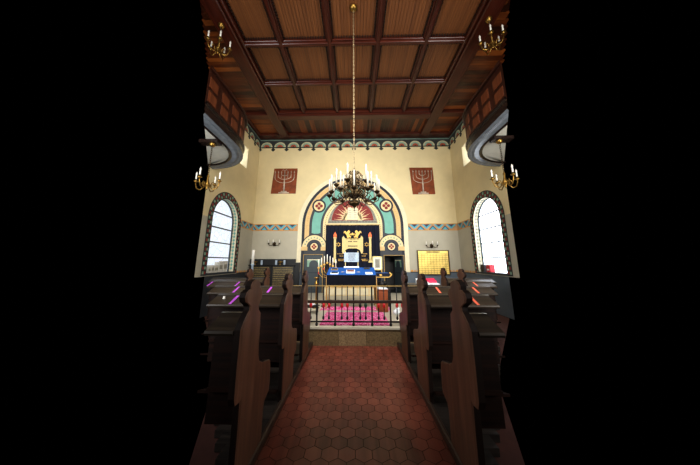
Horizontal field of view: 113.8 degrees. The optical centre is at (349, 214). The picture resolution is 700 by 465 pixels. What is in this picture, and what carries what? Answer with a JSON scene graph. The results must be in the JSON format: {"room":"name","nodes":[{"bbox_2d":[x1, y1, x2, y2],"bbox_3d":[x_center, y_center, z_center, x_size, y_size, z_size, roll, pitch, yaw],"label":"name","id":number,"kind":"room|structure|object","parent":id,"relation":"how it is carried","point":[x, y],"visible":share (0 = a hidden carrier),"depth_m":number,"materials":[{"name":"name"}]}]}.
{"room":"house of worship","nodes":[
{"label":"house of worship","id":0,"kind":"room"},
{"bbox_2d":[194,131,259,317],"bbox_3d":[-3.842,-0.321,7.631,0.001,6.550,3.050,0,-12,1],"label":"wall","id":1,"kind":"structure","parent":0,"point":[240,182],"depth_m":7.96,"materials":[{"name":"paint"}]},
{"bbox_2d":[200,192,240,275],"bbox_3d":[-3.929,0.537,7.063,0.257,2.520,1.840,0,-12,1],"label":"window","id":2,"kind":"structure","parent":1,"relation":"in","point":[222,230],"depth_m":7.21,"materials":[{"name":"glass"}]},
{"bbox_2d":[207,265,213,272],"bbox_3d":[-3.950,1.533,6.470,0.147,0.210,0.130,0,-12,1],"label":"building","id":3,"kind":"structure","parent":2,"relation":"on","point":[211,266],"depth_m":6.44,"materials":[{"name":"grey paint"}]},
{"bbox_2d":[214,265,218,272],"bbox_3d":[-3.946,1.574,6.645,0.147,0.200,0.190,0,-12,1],"label":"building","id":4,"kind":"structure","parent":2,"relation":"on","point":[215,266],"depth_m":6.64,"materials":[{"name":"grey paint"}]},
{"bbox_2d":[214,262,222,271],"bbox_3d":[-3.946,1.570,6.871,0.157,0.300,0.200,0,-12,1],"label":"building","id":5,"kind":"structure","parent":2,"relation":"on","point":[220,268],"depth_m":6.82,"materials":[{"name":"grey paint"}]},
{"bbox_2d":[219,261,227,271],"bbox_3d":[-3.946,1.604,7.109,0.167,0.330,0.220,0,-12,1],"label":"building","id":6,"kind":"structure","parent":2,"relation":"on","point":[225,263],"depth_m":7.05,"materials":[{"name":"grey paint"}]},
{"bbox_2d":[198,65,247,168],"bbox_3d":[-2.970,-1.982,5.465,0.904,1.070,2.858,6,-13,-26],"label":"gallery balcony","id":7,"kind":"object","parent":1,"relation":"attached to","point":[225,119],"visible":1,"depth_m":4.88,"materials":[{"name":"brown wood"}]},
{"bbox_2d":[193,142,221,191],"bbox_3d":[-2.973,-1.028,4.842,0.450,1.051,0.450,11,-16,-43],"label":"chandelier","id":8,"kind":"object","parent":7,"relation":"hanging from","point":[207,184],"visible":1,"depth_m":4.77,"materials":[{"name":"gold metal"}]},
{"bbox_2d":[240,145,247,168],"bbox_3d":[-4.005,-2.151,8.334,0.340,0.780,0.480,0,-12,1],"label":"window","id":9,"kind":"structure","parent":1,"relation":"in","point":[243,162],"depth_m":8.55,"materials":[{"name":"paint"}]},
{"bbox_2d":[241,220,253,230],"bbox_3d":[-3.814,0.398,8.540,0.005,0.270,0.980,0,-12,1],"label":"trim","id":10,"kind":"structure","parent":1,"relation":"attached to","point":[244,224],"depth_m":8.49,"materials":[{"name":"paint"}]},
{"bbox_2d":[245,123,260,149],"bbox_3d":[-3.834,-3.259,8.237,0.009,0.550,3.050,0,-12,1],"label":"trim","id":11,"kind":"structure","parent":1,"relation":"attached to","point":[249,130],"depth_m":9.06,"materials":[{"name":"teal paint"}]},
{"bbox_2d":[200,0,509,139],"bbox_3d":[0.128,-3.852,6.894,8.000,0.270,5.750,0,-12,1],"label":"ceiling","id":12,"kind":"structure","parent":0,"point":[418,65],"depth_m":6.05,"materials":[{"name":"brown wood"}]},
{"bbox_2d":[205,22,231,59],"bbox_3d":[-2.776,-3.745,4.885,0.499,0.751,0.484,0,-12,1],"label":"chandelier","id":13,"kind":"object","parent":12,"relation":"hanging from","point":[221,25],"visible":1,"depth_m":4.83,"materials":[{"name":"gold metal"}]},
{"bbox_2d":[327,3,381,210],"bbox_3d":[0.082,-2.219,4.336,0.943,4.367,0.950,0,-12,1],"label":"chandelier","id":14,"kind":"object","parent":12,"relation":"hanging from","point":[352,186],"visible":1,"depth_m":3.91,"materials":[{"name":"gold metal"}]},
{"bbox_2d":[340,171,341,186],"bbox_3d":[-0.141,-0.575,3.622,0.031,0.270,0.030,0,-12,1],"label":"candle","id":15,"kind":"object","parent":14,"relation":"on","point":[340,171],"depth_m":3.61,"materials":[{"name":"beige wax"}]},
{"bbox_2d":[353,170,354,184],"bbox_3d":[0.072,-0.588,3.561,0.031,0.270,0.030,0,-12,1],"label":"candle","id":16,"kind":"object","parent":14,"relation":"on","point":[353,170],"depth_m":3.55,"materials":[{"name":"beige wax"}]},
{"bbox_2d":[365,164,366,178],"bbox_3d":[0.276,-0.721,3.781,0.031,0.270,0.030,0,-12,1],"label":"candle","id":17,"kind":"object","parent":14,"relation":"on","point":[365,164],"depth_m":3.77,"materials":[{"name":"beige wax"}]},
{"bbox_2d":[478,16,505,54],"bbox_3d":[2.942,-3.770,4.765,0.499,0.751,0.484,0,-12,1],"label":"chandelier","id":18,"kind":"object","parent":12,"relation":"hanging from","point":[492,43],"visible":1,"depth_m":4.71,"materials":[{"name":"gold metal"}]},
{"bbox_2d":[251,146,460,284],"bbox_3d":[0.190,-0.030,9.040,8.000,6.550,0.001,0,-12,1],"label":"wall","id":19,"kind":"structure","parent":0,"point":[391,166],"depth_m":9.25,"materials":[{"name":"beige paint"}]},
{"bbox_2d":[268,239,279,245],"bbox_3d":[-2.901,1.071,8.759,0.460,0.260,0.243,-5,-13,24],"label":"wall sconce","id":20,"kind":"object","parent":19,"relation":"attached to","point":[274,243],"visible":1,"depth_m":8.74,"materials":[{"name":"brown metal"}]},
{"bbox_2d":[253,224,297,230],"bbox_3d":[-2.919,0.492,8.995,1.780,0.270,0.005,0,-12,1],"label":"trim","id":21,"kind":"structure","parent":19,"relation":"attached to","point":[256,227],"depth_m":9.00,"materials":[{"name":"paint"}]},
{"bbox_2d":[271,168,297,193],"bbox_3d":[-2.678,-1.401,9.349,1.044,1.080,0.070,0,-12,1],"label":"relief","id":22,"kind":"object","parent":19,"relation":"attached to","point":[284,181],"visible":1,"depth_m":9.35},
{"bbox_2d":[303,254,322,292],"bbox_3d":[-1.386,2.190,8.565,0.760,1.410,0.077,0,-12,1],"label":"door","id":23,"kind":"structure","parent":19,"relation":"in","point":[311,262],"depth_m":8.61,"materials":[{"name":"grey wood"}]},
{"bbox_2d":[296,174,409,292],"bbox_3d":[0.119,0.592,8.886,4.300,4.670,0.035,0,-12,1],"label":"arch","id":24,"kind":"object","parent":19,"relation":"attached to","point":[317,212],"visible":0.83,"depth_m":8.98,"materials":[{"name":"paint"}]},
{"bbox_2d":[325,224,380,285],"bbox_3d":[0.117,1.472,8.574,2.060,2.259,0.117,0,-12,1],"label":"curtain","id":25,"kind":"object","parent":24,"relation":"hanging from","point":[364,240],"visible":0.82,"depth_m":8.63,"materials":[{"name":"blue fabric"}]},
{"bbox_2d":[260,138,449,150],"bbox_3d":[0.190,-2.970,9.639,8.000,0.550,0.009,0,-12,1],"label":"trim","id":26,"kind":"structure","parent":19,"relation":"attached to","point":[387,142],"depth_m":9.65,"materials":[{"name":"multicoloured paint"}]},
{"bbox_2d":[384,255,404,292],"bbox_3d":[1.696,2.308,9.064,0.770,1.380,1.145,0,-12,1],"label":"door","id":27,"kind":"structure","parent":19,"relation":"in","point":[393,264],"depth_m":9.14,"materials":[{"name":"grey wood"}]},
{"bbox_2d":[409,167,434,193],"bbox_3d":[2.943,-1.391,9.224,0.968,1.130,0.070,0,-12,1],"label":"relief","id":28,"kind":"object","parent":19,"relation":"attached to","point":[422,179],"visible":1,"depth_m":9.22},
{"bbox_2d":[426,241,437,247],"bbox_3d":[3.117,1.123,8.617,0.460,0.260,0.243,-5,-13,24],"label":"wall sconce","id":29,"kind":"object","parent":19,"relation":"attached to","point":[431,244],"visible":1,"depth_m":8.60,"materials":[{"name":"brown metal"}]},
{"bbox_2d":[408,223,457,229],"bbox_3d":[3.239,0.465,8.866,1.900,0.270,0.005,0,-12,1],"label":"trim","id":30,"kind":"structure","parent":19,"relation":"attached to","point":[443,226],"depth_m":8.87,"materials":[{"name":"paint"}]},
{"bbox_2d":[417,250,450,274],"bbox_3d":[3.156,1.784,8.568,1.195,0.915,0.055,0,-12,1],"label":"board","id":31,"kind":"object","parent":19,"relation":"attached to","point":[429,262],"visible":0.94,"depth_m":8.56,"materials":[{"name":"gold metal"}]},
{"bbox_2d":[411,270,457,272],"bbox_3d":[3.239,2.106,8.530,1.900,0.100,0.001,0,-12,1],"label":"trim","id":32,"kind":"structure","parent":19,"relation":"attached to","point":[412,271],"depth_m":8.54,"materials":[{"name":"wood"}]},
{"bbox_2d":[189,314,524,464],"bbox_3d":[0.105,2.386,4.525,8.000,0.006,7.871,0,-12,1],"label":"floor","id":33,"kind":"structure","parent":0,"point":[346,405],"depth_m":2.06,"materials":[{"name":"tile"}]},
{"bbox_2d":[201,269,253,334],"bbox_3d":[-2.260,1.706,4.427,0.720,1.298,0.634,0,-12,1],"label":"pew","id":34,"kind":"object","parent":33,"relation":"on","point":[249,274],"visible":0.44,"depth_m":4.30,"materials":[{"name":"brown wood"}]},
{"bbox_2d":[203,268,269,321],"bbox_3d":[-2.521,1.889,5.314,1.280,1.298,0.634,0,-12,1],"label":"pew","id":35,"kind":"object","parent":33,"relation":"on","point":[265,281],"visible":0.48,"depth_m":5.20,"materials":[{"name":"brown wood"}]},
{"bbox_2d":[251,250,254,268],"bbox_3d":[-3.186,2.051,7.409,0.260,1.815,0.254,0,-12,1],"label":"candle","id":36,"kind":"object","parent":33,"relation":"on","point":[253,251],"visible":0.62,"depth_m":7.50,"materials":[{"name":"white wax"}]},
{"bbox_2d":[214,342,310,464],"bbox_3d":[-1.512,1.926,2.444,1.633,0.055,3.099,0,-12,1],"label":"podium","id":37,"kind":"object","parent":33,"relation":"on","point":[223,432],"visible":0.12,"depth_m":2.02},
{"bbox_2d":[203,279,269,464],"bbox_3d":[-0.809,1.115,1.709,0.240,1.237,0.634,0,-12,1],"label":"pew","id":38,"kind":"object","parent":37,"relation":"on","point":[237,389],"visible":1,"depth_m":1.53,"materials":[{"name":"brown wood"}]},
{"bbox_2d":[197,273,296,401],"bbox_3d":[-1.079,1.304,2.626,0.820,1.237,0.634,0,-12,1],"label":"pew","id":39,"kind":"object","parent":37,"relation":"on","point":[277,337],"visible":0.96,"depth_m":2.44,"materials":[{"name":"brown wood"}]},
{"bbox_2d":[200,270,310,361],"bbox_3d":[-1.355,1.491,3.533,1.410,1.237,0.634,0,-12,1],"label":"pew","id":40,"kind":"object","parent":37,"relation":"on","point":[301,316],"visible":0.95,"depth_m":3.35,"materials":[{"name":"brown wood"}]},
{"bbox_2d":[248,342,312,464],"bbox_3d":[-0.677,1.911,2.424,0.032,0.075,3.090,0,-12,1],"label":"trim","id":41,"kind":"structure","parent":37,"relation":"attached to","point":[264,435],"depth_m":2.07,"materials":[{"name":"brown wood"}]},
{"bbox_2d":[248,259,299,285],"bbox_3d":[-2.823,2.409,8.440,1.880,1.530,0.280,0,-12,1],"label":"cabinet","id":42,"kind":"object","parent":33,"relation":"on","point":[277,272],"visible":0.42,"depth_m":8.50,"materials":[{"name":"wood"}]},
{"bbox_2d":[248,265,294,265],"bbox_3d":[-2.909,2.507,8.371,1.710,1.310,0.180,0,-12,1],"label":"shelf","id":43,"kind":"object","parent":42,"relation":"attached to","point":[248,265],"depth_m":8.45,"materials":[{"name":"black wood"}]},
{"bbox_2d":[297,293,413,345],"bbox_3d":[0.141,2.570,6.177,3.400,0.300,4.560,0,-12,1],"label":"platform","id":44,"kind":"object","parent":33,"relation":"on","point":[320,335],"visible":0.45,"depth_m":3.98,"materials":[{"name":"beige stone"}]},
{"bbox_2d":[313,277,318,308],"bbox_3d":[-0.841,1.950,5.744,0.180,0.740,0.180,0,-12,1],"label":"stand","id":45,"kind":"object","parent":44,"relation":"on","point":[316,278],"visible":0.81,"depth_m":5.74,"materials":[{"name":"gold metal"}]},
{"bbox_2d":[317,254,335,304],"bbox_3d":[-0.633,1.779,6.388,0.509,1.335,0.281,-6,-13,26],"label":"menorah","id":46,"kind":"object","parent":44,"relation":"on","point":[324,264],"visible":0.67,"depth_m":6.45,"materials":[{"name":"brown metal"}]},
{"bbox_2d":[293,285,401,325],"bbox_3d":[0.095,1.646,4.152,2.400,0.693,0.050,0,-12,1],"label":"railing","id":47,"kind":"object","parent":44,"relation":"on","point":[311,301],"visible":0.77,"depth_m":4.14,"materials":[{"name":"metal"}]},
{"bbox_2d":[324,286,373,295],"bbox_3d":[0.110,2.660,8.000,2.000,0.260,0.575,0,-12,1],"label":"step","id":48,"kind":"structure","parent":44,"relation":"on","point":[340,291],"depth_m":7.73,"materials":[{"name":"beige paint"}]},
{"bbox_2d":[325,275,377,309],"bbox_3d":[0.051,1.857,5.830,1.244,0.958,0.670,0,-12,1],"label":"table","id":49,"kind":"object","parent":44,"relation":"on","point":[326,275],"visible":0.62,"depth_m":5.52,"materials":[{"name":"brown wood"}]},
{"bbox_2d":[327,267,375,286],"bbox_3d":[0.051,1.587,5.876,1.228,0.444,0.690,0,-12,1],"label":"tablecloth","id":50,"kind":"object","parent":49,"relation":"on","point":[359,277],"visible":0.89,"depth_m":5.55,"materials":[{"name":"blue fabric"}]},
{"bbox_2d":[344,251,358,267],"bbox_3d":[0.054,1.217,6.253,0.415,0.458,0.080,0,-12,1],"label":"stand","id":51,"kind":"object","parent":50,"relation":"on","point":[348,257],"visible":1,"depth_m":6.23,"materials":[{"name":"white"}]},
{"bbox_2d":[320,312,389,325],"bbox_3d":[0.106,2.092,4.632,1.280,0.012,1.080,0,-12,1],"label":"rug","id":52,"kind":"object","parent":44,"relation":"on","point":[331,314],"visible":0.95,"depth_m":4.57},
{"bbox_2d":[320,306,389,310],"bbox_3d":[0.147,2.289,5.586,1.680,0.012,0.430,0,-12,1],"label":"rug","id":53,"kind":"object","parent":44,"relation":"on","point":[331,307],"visible":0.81,"depth_m":5.55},
{"bbox_2d":[375,278,388,306],"bbox_3d":[0.858,1.984,6.129,0.370,0.830,0.500,0,-12,1],"label":"side table","id":54,"kind":"object","parent":44,"relation":"on","point":[380,283],"visible":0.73,"depth_m":5.96,"materials":[{"name":"wood"}]},
{"bbox_2d":[377,281,387,285],"bbox_3d":[0.858,1.851,6.153,0.360,0.140,0.487,0,-12,1],"label":"shelf","id":55,"kind":"object","parent":54,"relation":"attached to","point":[380,283],"depth_m":5.96,"materials":[{"name":"wood"}]},
{"bbox_2d":[375,272,391,277],"bbox_3d":[0.893,1.633,6.190,0.451,0.182,0.540,0,-12,1],"label":"tablecloth","id":56,"kind":"object","parent":54,"relation":"on","point":[378,274],"visible":0.96,"depth_m":5.94,"materials":[{"name":"blue fabric"}]},
{"bbox_2d":[372,256,381,272],"bbox_3d":[0.772,1.372,6.322,0.265,0.444,0.144,0,-12,1],"label":"framed picture","id":57,"kind":"object","parent":56,"relation":"on","point":[377,260],"visible":0.78,"depth_m":6.29,"materials":[{"name":"white paper"}]},
{"bbox_2d":[377,289,387,311],"bbox_3d":[0.777,1.994,5.365,0.250,0.500,0.356,0,-12,1],"label":"base cabinet","id":58,"kind":"object","parent":44,"relation":"on","point":[381,309],"visible":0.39,"depth_m":5.23,"materials":[{"name":"orange wood"}]},
{"bbox_2d":[393,307,399,314],"bbox_3d":[1.012,2.073,4.912,0.162,0.166,0.126,0,-12,1],"label":"bag","id":59,"kind":"object","parent":44,"relation":"on","point":[395,310],"visible":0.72,"depth_m":4.88,"materials":[{"name":"plastic"}]},
{"bbox_2d":[407,283,441,285],"bbox_3d":[1.473,1.726,4.534,0.620,0.690,0.400,0,-12,1],"label":"table","id":60,"kind":"object","parent":44,"relation":"on","point":[408,284],"visible":0.17,"depth_m":4.41,"materials":[{"name":"wood"}]},
{"bbox_2d":[426,278,436,282],"bbox_3d":[1.675,1.356,4.698,0.200,0.099,0.180,0,-12,1],"label":"folded cloth","id":61,"kind":"object","parent":60,"relation":"on","point":[430,280],"visible":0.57,"depth_m":4.64,"materials":[{"name":"pink fabric"}]},
{"bbox_2d":[399,343,500,464],"bbox_3d":[1.630,1.912,2.378,1.633,0.055,3.099,0,-12,1],"label":"podium","id":62,"kind":"object","parent":33,"relation":"on","point":[491,437],"visible":0.13,"depth_m":2.04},
{"bbox_2d":[397,342,462,464],"bbox_3d":[0.795,1.905,2.393,0.032,0.075,3.090,0,-12,1],"label":"trim","id":63,"kind":"structure","parent":62,"relation":"attached to","point":[440,425],"depth_m":2.07,"materials":[{"name":"brown wood"}]},
{"bbox_2d":[399,271,504,362],"bbox_3d":[1.455,1.478,3.474,1.290,1.237,0.634,0,-12,1],"label":"pew","id":64,"kind":"object","parent":62,"relation":"on","point":[408,318],"visible":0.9,"depth_m":3.30,"materials":[{"name":"brown wood"}]},
{"bbox_2d":[413,273,509,403],"bbox_3d":[1.165,1.294,2.579,0.750,1.237,0.634,0,-12,1],"label":"pew","id":65,"kind":"object","parent":62,"relation":"on","point":[433,345],"visible":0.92,"depth_m":2.40,"materials":[{"name":"brown wood"}]},
{"bbox_2d":[441,280,505,464],"bbox_3d":[0.875,1.107,1.673,0.210,1.237,0.634,0,-12,1],"label":"pew","id":66,"kind":"object","parent":62,"relation":"on","point":[471,385],"visible":1,"depth_m":1.50,"materials":[{"name":"brown wood"}]},
{"bbox_2d":[440,268,500,322],"bbox_3d":[2.658,1.867,5.205,1.080,1.298,0.634,0,-12,1],"label":"pew","id":67,"kind":"object","parent":33,"relation":"on","point":[445,281],"visible":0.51,"depth_m":5.11,"materials":[{"name":"brown wood"}]},
{"bbox_2d":[457,269,497,319],"bbox_3d":[2.379,1.686,4.330,0.560,1.298,0.634,0,-12,1],"label":"pew","id":68,"kind":"object","parent":33,"relation":"on","point":[461,274],"visible":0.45,"depth_m":4.22,"materials":[{"name":"wood"}]},
{"bbox_2d":[450,128,519,319],"bbox_3d":[4.156,-0.355,7.463,0.001,6.550,3.050,0,-12,1],"label":"wall","id":69,"kind":"structure","parent":0,"point":[471,179],"depth_m":7.59,"materials":[{"name":"beige paint"}]},
{"bbox_2d":[449,121,464,145],"bbox_3d":[4.149,-3.293,8.069,0.009,0.550,3.050,0,-12,1],"label":"trim","id":70,"kind":"structure","parent":69,"relation":"attached to","point":[460,127],"depth_m":8.88,"materials":[{"name":"teal paint"}]},
{"bbox_2d":[457,219,469,229],"bbox_3d":[4.173,0.363,8.371,0.005,0.270,0.980,0,-12,1],"label":"trim","id":71,"kind":"structure","parent":69,"relation":"attached to","point":[464,224],"depth_m":8.34,"materials":[{"name":"paint"}]},
{"bbox_2d":[462,143,469,165],"bbox_3d":[4.333,-2.188,8.159,0.340,0.780,0.480,0,-12,1],"label":"window","id":72,"kind":"structure","parent":69,"relation":"in","point":[466,160],"depth_m":8.37,"materials":[{"name":"paint"}]},
{"bbox_2d":[462,60,513,166],"bbox_3d":[3.180,-2.009,5.335,0.904,1.070,2.858,-6,-13,28],"label":"gallery balcony","id":73,"kind":"object","parent":69,"relation":"attached to","point":[485,116],"visible":1,"depth_m":4.75,"materials":[{"name":"brown wood"}]},
{"bbox_2d":[490,139,519,189],"bbox_3d":[3.165,-1.055,4.713,0.450,1.051,0.450,11,-16,-43],"label":"chandelier","id":74,"kind":"object","parent":73,"relation":"hanging from","point":[505,181],"visible":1,"depth_m":4.64,"materials":[{"name":"gold metal"}]},
{"bbox_2d":[470,190,512,276],"bbox_3d":[4.227,0.502,6.891,0.257,2.520,1.840,0,-12,1],"label":"window","id":75,"kind":"structure","parent":69,"relation":"in","point":[490,235],"depth_m":6.99,"materials":[{"name":"glass"}]},
{"bbox_2d":[480,265,486,271],"bbox_3d":[4.260,1.679,7.189,0.160,0.215,0.180,0,-12,1],"label":"box","id":76,"kind":"object","parent":75,"relation":"on","point":[483,267],"visible":0.81,"depth_m":7.12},
{"bbox_2d":[486,265,494,271],"bbox_3d":[4.252,1.611,6.872,0.162,0.220,0.190,0,-12,1],"label":"box","id":77,"kind":"object","parent":75,"relation":"on","point":[490,268],"visible":0.79,"depth_m":6.79,"materials":[{"name":"plastic"}]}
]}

